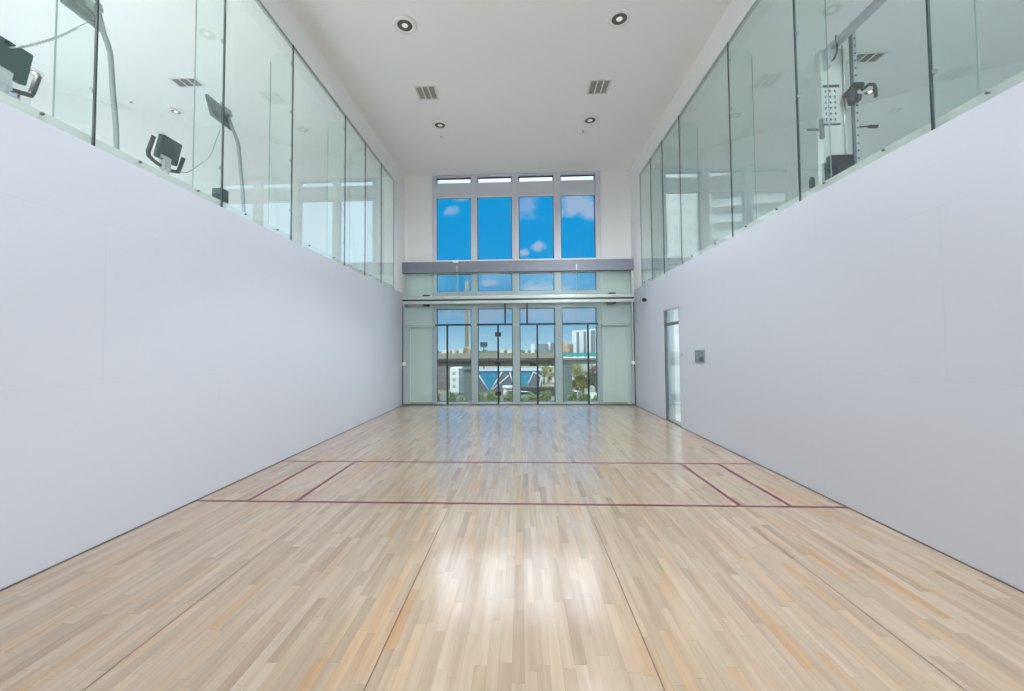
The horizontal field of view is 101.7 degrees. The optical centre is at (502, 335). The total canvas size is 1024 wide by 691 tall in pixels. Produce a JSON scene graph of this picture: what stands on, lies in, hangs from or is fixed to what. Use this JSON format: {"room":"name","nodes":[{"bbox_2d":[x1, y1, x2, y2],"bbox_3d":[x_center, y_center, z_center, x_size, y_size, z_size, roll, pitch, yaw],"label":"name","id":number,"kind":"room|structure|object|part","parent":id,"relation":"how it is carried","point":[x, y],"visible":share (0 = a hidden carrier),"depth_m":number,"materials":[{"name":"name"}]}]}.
{"room":"sports hall","nodes":[
{"label":"sports hall","id":0,"kind":"room"},
{"bbox_2d":[0,91,392,288],"bbox_3d":[-5.712,-1.258,5.459,5.487,0.260,11.520,0,-2,3],"label":"floor","id":1,"kind":"structure","parent":0,"point":[5,98],"depth_m":3.55,"materials":[{"name":"white"}]},
{"bbox_2d":[0,36,41,97],"bbox_3d":[-5.786,-2.273,4.446,1.370,1.698,0.623,0,-2,3],"label":"exercise bike","id":2,"kind":"object","parent":1,"relation":"on","point":[15,63],"visible":0.57,"depth_m":4.49,"materials":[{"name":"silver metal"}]},
{"bbox_2d":[60,0,119,149],"bbox_3d":[-4.171,-2.550,4.372,0.672,2.224,0.480,0,-2,3],"label":"stand","id":3,"kind":"object","parent":1,"relation":"on","point":[85,9],"visible":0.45,"depth_m":4.39,"materials":[{"name":"grey metal"}]},
{"bbox_2d":[10,17,94,48],"bbox_3d":[-4.825,-3.211,4.442,0.942,0.373,0.069,0,-2,-3],"label":"cable","id":4,"kind":"object","parent":3,"relation":"hanging from","point":[92,18],"visible":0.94,"depth_m":4.44,"materials":[{"name":"grey plastic"}]},
{"bbox_3d":[-4.181,-2.460,4.410,0.350,2.010,0.052,0,-2,3],"label":"post","id":5,"kind":"part","parent":3,"relation":"part of","materials":[{"name":"grey metal"}]},
{"bbox_2d":[146,133,184,173],"bbox_3d":[-5.692,-2.201,6.473,1.370,1.698,0.623,0,-2,3],"label":"exercise bike","id":6,"kind":"object","parent":1,"relation":"on","point":[167,150],"visible":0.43,"depth_m":6.39,"materials":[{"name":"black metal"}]},
{"bbox_2d":[178,130,219,172],"bbox_3d":[-4.787,-2.871,6.562,0.904,0.574,0.036,-1,-2,19],"label":"cable","id":7,"kind":"object","parent":6,"relation":"attached to","point":[219,130],"visible":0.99,"depth_m":6.50,"materials":[{"name":"grey plastic"}]},
{"bbox_2d":[212,188,228,202],"bbox_3d":[-4.889,-1.930,7.208,0.180,1.200,0.180,0,-2,3],"label":"equipment box","id":8,"kind":"object","parent":1,"relation":"on","point":[216,192],"visible":0.32,"depth_m":7.14,"materials":[{"name":"silver metal"}]},
{"bbox_2d":[205,94,245,212],"bbox_3d":[-4.078,-2.478,6.379,0.672,2.224,0.480,0,-2,3],"label":"stand","id":9,"kind":"object","parent":1,"relation":"on","point":[215,109],"visible":0.68,"depth_m":6.39,"materials":[{"name":"grey metal"}]},
{"bbox_3d":[-4.088,-2.388,6.416,0.350,2.010,0.052,0,-2,3],"label":"post","id":10,"kind":"part","parent":9,"relation":"part of","materials":[{"name":"grey metal"}]},
{"bbox_2d":[12,81,384,280],"bbox_3d":[-7.271,-2.795,6.252,3.303,3.490,12.759,-1,-2,28],"label":"wall","id":11,"kind":"structure","parent":0,"point":[311,225],"depth_m":9.47,"materials":[{"name":"white paint"}]},
{"bbox_2d":[9,91,19,99],"bbox_3d":[-8.538,-2.952,5.671,0.100,2.600,3.120,0,-2,3],"label":"window","id":12,"kind":"structure","parent":11,"relation":"in","point":[17,96],"depth_m":7.22,"materials":[{"name":"glass"}]},
{"bbox_2d":[0,0,404,588],"bbox_3d":[-3.059,-1.383,5.516,0.250,6.480,12.270,0,-2,3],"label":"wall","id":13,"kind":"structure","parent":0,"point":[163,347],"depth_m":3.58,"materials":[{"name":"white paint"}]},
{"bbox_2d":[0,405,401,591],"bbox_3d":[-2.915,1.645,5.250,0.012,0.007,11.570,0,-2,3],"label":"baseboard","id":14,"kind":"structure","parent":13,"relation":"attached to","point":[401,405],"depth_m":3.47,"materials":[{"name":"grey"}]},
{"bbox_2d":[39,0,393,288],"bbox_3d":[-3.126,-2.726,5.048,0.350,2.770,10.835,0,-2,3],"label":"window","id":15,"kind":"structure","parent":13,"relation":"in","point":[93,90],"depth_m":5.36,"materials":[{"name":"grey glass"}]},
{"bbox_2d":[402,259,633,273],"bbox_3d":[0.370,-1.837,11.028,6.096,0.320,0.160,0,-2,3],"label":"beam","id":16,"kind":"structure","parent":13,"relation":"attached to","point":[456,266],"depth_m":10.97,"materials":[{"name":"grey metal"}]},
{"bbox_2d":[0,405,1023,690],"bbox_3d":[0.134,1.727,5.256,6.480,0.201,12.270,0,-2,3],"label":"floor","id":17,"kind":"structure","parent":0,"point":[411,547],"depth_m":2.58,"materials":[{"name":"brown wood"}]},
{"bbox_2d":[402,270,635,404],"bbox_3d":[0.383,0.077,10.968,6.096,3.510,0.100,0,-2,3],"label":"glass","id":18,"kind":"object","parent":17,"relation":"on","point":[632,274],"visible":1,"depth_m":10.94,"materials":[{"name":"grey"}]},
{"bbox_2d":[495,325,536,395],"bbox_3d":[0.352,0.769,10.945,1.082,2.055,0.056,0,-2,3],"label":"door","id":19,"kind":"structure","parent":18,"relation":"attached to","point":[497,393],"depth_m":10.94,"materials":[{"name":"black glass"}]},
{"bbox_2d":[402,292,633,305],"bbox_3d":[0.376,-0.943,11.005,6.096,0.300,0.120,0,-2,3],"label":"rail","id":20,"kind":"object","parent":18,"relation":"attached to","point":[611,297],"visible":1,"depth_m":10.95,"materials":[{"name":"grey metal"}]},
{"bbox_2d":[0,0,1023,175],"bbox_3d":[0.313,-4.725,5.479,18.600,0.250,12.270,0,-2,3],"label":"ceiling","id":21,"kind":"structure","parent":0,"point":[511,78],"depth_m":6.98,"materials":[{"name":"white paint"}]},
{"bbox_2d":[29,68,44,76],"bbox_3d":[-7.979,-4.471,7.092,0.260,0.030,0.260,0,-2,3],"label":"recessed light","id":22,"kind":"object","parent":21,"relation":"in","point":[33,71],"visible":0.67,"depth_m":7.09,"materials":[{"name":"white"}]},
{"bbox_2d":[168,107,183,114],"bbox_3d":[-6.483,-4.438,8.274,0.260,0.030,0.260,0,-2,3],"label":"recessed light","id":23,"kind":"object","parent":21,"relation":"in","point":[172,110],"visible":1,"depth_m":8.25,"materials":[{"name":"white metal"}]},
{"bbox_2d":[169,77,204,87],"bbox_3d":[-5.584,-4.481,7.382,0.470,0.020,0.250,0,-2,3],"label":"ceiling vent","id":24,"kind":"object","parent":21,"relation":"in","point":[182,82],"visible":0.98,"depth_m":7.37,"materials":[{"name":"white metal"}]},
{"bbox_2d":[392,15,416,33],"bbox_3d":[-1.433,-4.550,6.120,0.356,0.030,0.356,0,-2,3],"label":"recessed light","id":25,"kind":"object","parent":21,"relation":"in","point":[404,24],"visible":1,"depth_m":6.10,"materials":[{"name":"white"}]},
{"bbox_2d":[414,85,438,99],"bbox_3d":[-1.400,-4.497,7.729,0.380,0.020,0.420,0,-2,3],"label":"ceiling vent","id":26,"kind":"object","parent":21,"relation":"in","point":[426,92],"visible":1,"depth_m":7.71,"materials":[{"name":"white metal"}]},
{"bbox_2d":[432,120,448,129],"bbox_3d":[-1.322,-4.452,8.836,0.356,0.030,0.356,0,-2,3],"label":"recessed light","id":27,"kind":"object","parent":21,"relation":"in","point":[438,124],"visible":1,"depth_m":8.80,"materials":[{"name":"white metal"}]},
{"bbox_2d":[581,115,598,124],"bbox_3d":[1.824,-4.479,8.681,0.356,0.030,0.356,0,-2,3],"label":"recessed light","id":28,"kind":"object","parent":21,"relation":"in","point":[590,119],"visible":1,"depth_m":8.65,"materials":[{"name":"white metal"}]},
{"bbox_2d":[587,79,611,94],"bbox_3d":[1.759,-4.523,7.589,0.380,0.020,0.420,0,-2,3],"label":"ceiling vent","id":29,"kind":"object","parent":21,"relation":"in","point":[598,86],"visible":1,"depth_m":7.57,"materials":[{"name":"white metal"}]},
{"bbox_2d":[607,8,631,27],"bbox_3d":[1.691,-4.574,6.026,0.356,0.030,0.356,0,-2,3],"label":"recessed light","id":30,"kind":"object","parent":21,"relation":"in","point":[621,17],"visible":1,"depth_m":6.00,"materials":[{"name":"white metal"}]},
{"bbox_2d":[846,51,887,63],"bbox_3d":[6.005,-4.577,6.868,0.470,0.020,0.250,0,-2,3],"label":"ceiling vent","id":31,"kind":"object","parent":21,"relation":"in","point":[862,57],"visible":0.89,"depth_m":6.84,"materials":[{"name":"white metal"}]},
{"bbox_2d":[861,87,878,95],"bbox_3d":[6.863,-4.545,7.778,0.260,0.030,0.260,0,-2,3],"label":"recessed light","id":32,"kind":"object","parent":21,"relation":"in","point":[869,91],"visible":0.84,"depth_m":7.78,"materials":[{"name":"white"}]},
{"bbox_2d":[405,171,632,403],"bbox_3d":[0.414,-1.197,11.318,6.550,6.480,0.250,0,-2,3],"label":"wall","id":33,"kind":"structure","parent":0,"point":[615,224],"depth_m":11.18,"materials":[{"name":"white paint"}]},
{"bbox_2d":[408,326,431,403],"bbox_3d":[-2.223,0.794,11.225,0.658,2.130,0.033,0,-2,3],"label":"door frame","id":34,"kind":"structure","parent":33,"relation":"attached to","point":[409,327],"depth_m":11.23,"materials":[{"name":"white metal"}]},
{"bbox_3d":[-2.216,1.828,11.188,0.658,0.060,0.032,0,-2,3],"label":"kick rail","id":35,"kind":"part","parent":34,"relation":"part of","materials":[{"name":"grey metal"}]},
{"bbox_2d":[432,171,602,403],"bbox_3d":[0.368,-1.273,11.253,4.530,6.228,0.210,0,-2,3],"label":"window","id":36,"kind":"structure","parent":33,"relation":"in","point":[556,188],"depth_m":11.19,"materials":[{"name":"silver metal"}]},
{"bbox_2d":[602,324,629,403],"bbox_3d":[2.996,0.750,10.985,0.692,2.130,0.033,0,-2,3],"label":"frame","id":37,"kind":"object","parent":33,"relation":"attached to","point":[626,325],"visible":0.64,"depth_m":10.96,"materials":[{"name":"white metal"}]},
{"bbox_3d":[3.003,1.785,10.948,0.692,0.060,0.032,0,-2,3],"label":"kick rail","id":38,"kind":"part","parent":37,"relation":"part of","materials":[{"name":"grey metal"}]},
{"bbox_2d":[673,309,680,421],"bbox_3d":[4.562,0.404,8.188,2.100,3.000,2.600,0,-2,3],"label":"wall","id":39,"kind":"structure","parent":0,"point":[676,312],"depth_m":9.41,"materials":[{"name":"white paint"}]},
{"bbox_2d":[630,0,1023,590],"bbox_3d":[3.284,-1.437,5.223,0.250,6.480,12.270,0,-2,3],"label":"wall","id":40,"kind":"structure","parent":0,"point":[862,341],"depth_m":3.44,"materials":[{"name":"white paint"}]},
{"bbox_2d":[664,306,682,426],"bbox_3d":[3.317,0.587,8.059,0.080,2.240,0.980,0,-2,3],"label":"door","id":41,"kind":"structure","parent":40,"relation":"in","point":[666,324],"depth_m":8.48,"materials":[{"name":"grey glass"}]},
{"bbox_2d":[694,350,704,362],"bbox_3d":[3.241,0.344,6.849,0.016,0.210,0.380,0,-2,3],"label":"wall box","id":42,"kind":"object","parent":40,"relation":"attached to","point":[699,354],"visible":1,"depth_m":6.82,"materials":[{"name":"silver metal"}]},
{"bbox_3d":[3.245,0.344,6.849,0.005,0.170,0.330,0,-2,3],"label":"plate","id":43,"kind":"part","parent":42,"relation":"part of","materials":[{"name":"silver metal"}]},
{"bbox_2d":[639,0,990,285],"bbox_3d":[3.288,-2.779,4.764,0.344,2.770,10.854,0,-2,3],"label":"window","id":44,"kind":"structure","parent":40,"relation":"in","point":[932,71],"depth_m":5.37,"materials":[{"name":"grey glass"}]},
{"bbox_2d":[636,405,1023,592],"bbox_3d":[3.167,1.594,4.970,0.012,0.007,11.570,0,-2,3],"label":"baseboard","id":45,"kind":"structure","parent":40,"relation":"attached to","point":[997,579],"depth_m":3.32,"materials":[{"name":"grey"}]},
{"bbox_2d":[640,59,1023,276],"bbox_3d":[7.866,-2.915,5.718,3.485,3.490,13.139,1,-2,-24],"label":"wall","id":46,"kind":"structure","parent":0,"point":[775,168],"depth_m":9.31,"materials":[{"name":"white paint"}]},
{"bbox_2d":[643,70,1023,284],"bbox_3d":[6.202,-1.355,4.960,6.043,0.260,11.620,0,-2,3],"label":"floor","id":47,"kind":"structure","parent":0,"point":[1018,78],"depth_m":3.36,"materials":[{"name":"white"}]},
{"bbox_2d":[809,177,814,188],"bbox_3d":[3.848,-1.715,5.172,0.240,0.505,0.240,0,-2,3],"label":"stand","id":48,"kind":"object","parent":47,"relation":"on","point":[811,180],"visible":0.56,"depth_m":5.16,"materials":[{"name":"grey"}]},
{"bbox_2d":[807,0,886,183],"bbox_3d":[4.182,-2.684,4.095,0.823,2.360,2.870,0,-2,3],"label":"cable machine","id":49,"kind":"object","parent":47,"relation":"on","point":[838,95],"visible":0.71,"depth_m":5.22,"materials":[{"name":"silver metal"}]},
{"bbox_3d":[3.925,-2.581,5.228,0.204,0.240,0.069,0,-2,3],"label":"handle","id":50,"kind":"part","parent":49,"relation":"part of","materials":[{"name":"grey"}]},
{"bbox_3d":[4.063,-3.468,5.220,0.035,0.270,0.110,0,-2,3],"label":"cable arm","id":51,"kind":"part","parent":49,"relation":"part of","materials":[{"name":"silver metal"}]},
{"bbox_3d":[4.276,-2.804,5.211,0.015,1.680,0.016,0,-2,3],"label":"guide rod","id":52,"kind":"part","parent":49,"relation":"part of","materials":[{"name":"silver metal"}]},
{"bbox_3d":[4.406,-2.686,5.185,0.040,2.240,0.033,0,-2,3],"label":"adjusting rail","id":53,"kind":"part","parent":49,"relation":"part of","materials":[{"name":"silver metal"}]},
{"bbox_3d":[4.527,-2.586,5.175,0.234,0.048,0.040,-1,-2,9],"label":"lever","id":54,"kind":"part","parent":49,"relation":"part of","materials":[{"name":"metal"}]},
{"bbox_3d":[4.478,-2.992,5.091,0.173,0.184,0.041,-1,-2,15],"label":"handle","id":55,"kind":"part","parent":49,"relation":"part of","materials":[{"name":"grey rubber"}]},
{"label":"outside","id":56,"kind":"structure","parent":0,"visible":0},
{"bbox_2d":[438,366,595,397],"bbox_3d":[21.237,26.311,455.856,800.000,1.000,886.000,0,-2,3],"label":"ground","id":57,"kind":"structure","parent":56,"point":[592,388],"depth_m":114.07,"materials":[{"name":"grey concrete"}]},
{"bbox_2d":[438,366,453,389],"bbox_3d":[-15.118,10.477,104.474,4.600,5.700,8.060,0,-2,3],"label":"building","id":58,"kind":"structure","parent":57,"relation":"on","point":[441,370],"depth_m":100.47,"materials":[{"name":"concrete"}]},
{"bbox_2d":[445,392,456,400],"bbox_3d":[-7.519,9.986,60.920,1.938,3.461,2.202,0,-2,3],"label":"shrub","id":59,"kind":"object","parent":57,"relation":"on","point":[451,397],"visible":0.49,"depth_m":60.85,"materials":[{"name":"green plant"}]},
{"bbox_2d":[450,367,462,393],"bbox_3d":[-9.580,9.996,92.214,3.400,5.700,4.060,0,-2,3],"label":"building","id":60,"kind":"structure","parent":57,"relation":"on","point":[456,373],"depth_m":90.32,"materials":[{"name":"white"}]},
{"bbox_2d":[457,396,465,400],"bbox_3d":[-5.773,10.040,58.106,1.733,3.128,2.642,1,-3,-34],"label":"shrub","id":61,"kind":"object","parent":57,"relation":"on","point":[462,398],"visible":0.18,"depth_m":57.56,"materials":[{"name":"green plant"}]},
{"bbox_2d":[463,281,469,352],"bbox_3d":[-10.310,-0.975,120.720,2.000,29.700,1.950,0,-2,3],"label":"mast","id":62,"kind":"object","parent":57,"relation":"on","point":[466,349],"visible":0.66,"depth_m":120.33,"materials":[{"name":"beige"}]},
{"bbox_2d":[479,391,484,400],"bbox_3d":[-3.187,9.883,60.511,2.193,3.578,2.648,0,-2,3],"label":"shrub","id":63,"kind":"object","parent":57,"relation":"on","point":[481,397],"visible":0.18,"depth_m":60.88,"materials":[{"name":"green plant"}]},
{"bbox_2d":[480,342,487,368],"bbox_3d":[-6.692,8.700,150.216,2.650,12.450,1.120,0,-2,3],"label":"billboard","id":64,"kind":"object","parent":57,"relation":"on","point":[482,344],"visible":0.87,"depth_m":150.45,"materials":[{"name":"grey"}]},
{"bbox_2d":[438,350,535,352],"bbox_3d":[22.098,17.542,364.221,275.206,9.883,35.914,0,-2,3],"label":"treeline","id":65,"kind":"object","parent":57,"relation":"on","point":[485,351],"visible":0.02,"depth_m":356.27,"materials":[{"name":"green plant"}]},
{"bbox_2d":[485,390,500,400],"bbox_3d":[-1.317,9.595,57.851,2.438,3.932,2.271,0,-2,3],"label":"shrub","id":66,"kind":"object","parent":57,"relation":"on","point":[489,397],"visible":0.5,"depth_m":57.37,"materials":[{"name":"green plant"}]},
{"bbox_2d":[438,353,553,400],"bbox_3d":[-38.322,7.978,76.070,96.300,8.950,9.100,0,-2,3],"label":"overpass","id":67,"kind":"object","parent":57,"relation":"on","point":[454,359],"visible":0.09,"depth_m":70.31,"materials":[{"name":"concrete"}]},
{"bbox_2d":[502,385,511,396],"bbox_3d":[1.149,10.675,75.644,2.150,3.000,2.500,0,-2,3],"label":"kiosk","id":68,"kind":"object","parent":57,"relation":"on","point":[506,388],"visible":0.48,"depth_m":74.72,"materials":[{"name":"white"}]},
{"bbox_2d":[502,392,511,400],"bbox_3d":[0.717,9.900,60.210,2.495,3.469,2.232,0,-2,3],"label":"shrub","id":69,"kind":"object","parent":57,"relation":"on","point":[508,397],"visible":0.4,"depth_m":60.26,"materials":[{"name":"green plant"}]},
{"bbox_2d":[479,368,542,391],"bbox_3d":[1.647,10.658,100.013,15.500,4.850,11.400,0,-2,3],"label":"glass building","id":70,"kind":"structure","parent":57,"relation":"on","point":[487,377],"depth_m":94.73,"materials":[{"name":"blue glass"}]},
{"bbox_2d":[531,344,534,352],"bbox_3d":[21.943,13.279,301.996,2.600,13.900,6.060,0,-2,3],"label":"slim tower","id":71,"kind":"structure","parent":57,"relation":"on","point":[532,345],"depth_m":299.13,"materials":[{"name":"white"}]},
{"bbox_2d":[526,392,541,400],"bbox_3d":[4.564,9.847,59.962,2.407,3.504,2.345,0,-2,3],"label":"shrub","id":72,"kind":"object","parent":57,"relation":"on","point":[531,396],"visible":0.32,"depth_m":59.48,"materials":[{"name":"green plant"}]},
{"bbox_2d":[521,386,554,395],"bbox_3d":[7.244,11.493,85.549,8.400,2.000,0.500,0,-2,3],"label":"wall","id":73,"kind":"structure","parent":57,"relation":"on","point":[529,389],"depth_m":85.37,"materials":[{"name":"grey"}]},
{"bbox_2d":[538,344,547,352],"bbox_3d":[29.624,13.324,304.643,7.500,13.900,8.060,0,-2,3],"label":"block","id":74,"kind":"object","parent":57,"relation":"on","point":[542,348],"visible":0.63,"depth_m":300.82,"materials":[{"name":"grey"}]},
{"bbox_2d":[539,366,549,383],"bbox_3d":[11.294,10.744,115.742,4.252,5.656,4.018,0,-2,3],"label":"tree","id":75,"kind":"object","parent":57,"relation":"on","point":[543,368],"visible":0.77,"depth_m":115.10,"materials":[{"name":"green plant"}]},
{"bbox_3d":[11.289,9.983,115.770,4.252,4.134,4.018,0,-2,3],"label":"crown","id":76,"kind":"part","parent":75,"relation":"part of","materials":[{"name":"green plant"}]},
{"bbox_2d":[539,390,552,400],"bbox_3d":[5.919,9.498,57.547,2.535,4.006,1.630,1,-2,-28],"label":"shrub","id":77,"kind":"object","parent":57,"relation":"on","point":[545,395],"visible":0.53,"depth_m":57.37,"materials":[{"name":"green plant"}]},
{"bbox_2d":[548,342,550,352],"bbox_3d":[35.084,12.868,312.420,2.500,15.300,4.060,0,-2,3],"label":"building","id":78,"kind":"structure","parent":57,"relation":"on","point":[549,344],"depth_m":310.52,"materials":[{"name":"white"}]},
{"bbox_2d":[546,366,554,382],"bbox_3d":[15.383,11.410,122.058,4.700,4.700,6.060,0,-2,3],"label":"building","id":79,"kind":"structure","parent":57,"relation":"on","point":[549,379],"depth_m":119.13,"materials":[{"name":"beige"}]},
{"bbox_2d":[548,366,553,376],"bbox_3d":[13.655,10.112,103.052,4.838,5.966,4.581,0,-2,3],"label":"tree","id":80,"kind":"object","parent":57,"relation":"on","point":[552,373],"visible":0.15,"depth_m":103.05,"materials":[{"name":"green plant"}]},
{"bbox_2d":[551,343,553,352],"bbox_3d":[38.419,12.878,302.248,6.300,14.500,8.060,0,-2,3],"label":"block","id":81,"kind":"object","parent":57,"relation":"on","point":[552,344],"visible":0.14,"depth_m":298.51,"materials":[{"name":"grey"}]},
{"bbox_2d":[563,341,572,371],"bbox_3d":[27.967,9.353,183.654,5.600,13.100,10.060,0,-2,3],"label":"building","id":82,"kind":"structure","parent":57,"relation":"on","point":[567,348],"depth_m":178.93,"materials":[{"name":"concrete"}]},
{"bbox_2d":[567,391,579,400],"bbox_3d":[9.745,9.520,57.464,1.808,3.906,2.455,-1,-2,17],"label":"shrub","id":83,"kind":"object","parent":57,"relation":"on","point":[572,397],"visible":0.56,"depth_m":57.05,"materials":[{"name":"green plant"}]},
{"bbox_2d":[572,364,585,390],"bbox_3d":[17.007,9.400,96.204,4.648,6.846,5.533,0,-2,3],"label":"tree","id":84,"kind":"object","parent":57,"relation":"on","point":[576,369],"visible":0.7,"depth_m":95.26,"materials":[{"name":"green plant"}]},
{"bbox_3d":[16.997,7.942,96.257,4.648,3.927,5.533,0,-2,3],"label":"crown","id":85,"kind":"part","parent":84,"relation":"part of","materials":[{"name":"green plant"}]},
{"bbox_2d":[563,353,595,400],"bbox_3d":[36.641,7.346,72.514,53.600,8.950,5.300,0,-2,3],"label":"guideway","id":86,"kind":"object","parent":57,"relation":"on","point":[569,359],"visible":0.11,"depth_m":71.47,"materials":[{"name":"white"}]},
{"bbox_3d":[36.503,3.974,70.137,53.600,0.160,0.200,0,-2,3],"label":"handrail","id":87,"kind":"part","parent":86,"relation":"part of","materials":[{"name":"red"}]},
{"bbox_2d":[572,374,587,392],"bbox_3d":[14.057,9.576,75.512,3.474,5.042,2.603,0,-2,3],"label":"tree","id":88,"kind":"object","parent":57,"relation":"on","point":[581,378],"visible":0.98,"depth_m":75.32,"materials":[{"name":"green plant"}]},
{"bbox_2d":[572,328,595,370],"bbox_3d":[45.068,6.201,172.987,26.000,18.400,58.000,0,-2,3],"label":"condominium tower","id":89,"kind":"structure","parent":57,"relation":"on","point":[579,337],"depth_m":186.01,"materials":[{"name":"white concrete"}]},
{"bbox_2d":[578,390,590,400],"bbox_3d":[11.727,9.723,59.934,1.942,3.654,2.322,1,-2,-27],"label":"shrub","id":90,"kind":"object","parent":57,"relation":"on","point":[582,397],"visible":0.56,"depth_m":59.59,"materials":[{"name":"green plant"}]},
{"bbox_2d":[577,392,596,400],"bbox_3d":[15.124,10.515,67.188,6.150,2.520,0.400,0,-2,3],"label":"wall","id":91,"kind":"structure","parent":57,"relation":"on","point":[592,394],"depth_m":67.11,"materials":[{"name":"white"}]},
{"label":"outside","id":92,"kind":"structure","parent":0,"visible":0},
{"bbox_2d":[440,397,554,400],"bbox_3d":[3.781,12.292,79.771,120.000,0.030,6.500,0,-2,3],"label":"road","id":93,"kind":"structure","parent":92,"point":[501,398],"depth_m":80.89,"materials":[{"name":"grey asphalt"}]},
{"bbox_2d":[521,391,536,397],"bbox_3d":[4.511,11.531,80.015,4.250,1.500,1.840,0,-2,3],"label":"car","id":94,"kind":"object","parent":93,"relation":"on","point":[523,393],"visible":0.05,"depth_m":79.28,"materials":[{"name":"white paint"}]},
{"bbox_2d":[584,367,596,391],"bbox_3d":[18.030,9.102,81.063,4.173,6.333,3.998,0,-2,3],"label":"tree","id":95,"kind":"object","parent":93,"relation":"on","point":[592,370],"visible":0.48,"depth_m":80.78,"materials":[{"name":"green plant"}]},
{"bbox_3d":[18.025,8.457,81.086,4.173,3.933,3.998,0,-2,3],"label":"crown","id":96,"kind":"part","parent":95,"relation":"part of","materials":[{"name":"green plant"}]}
]}

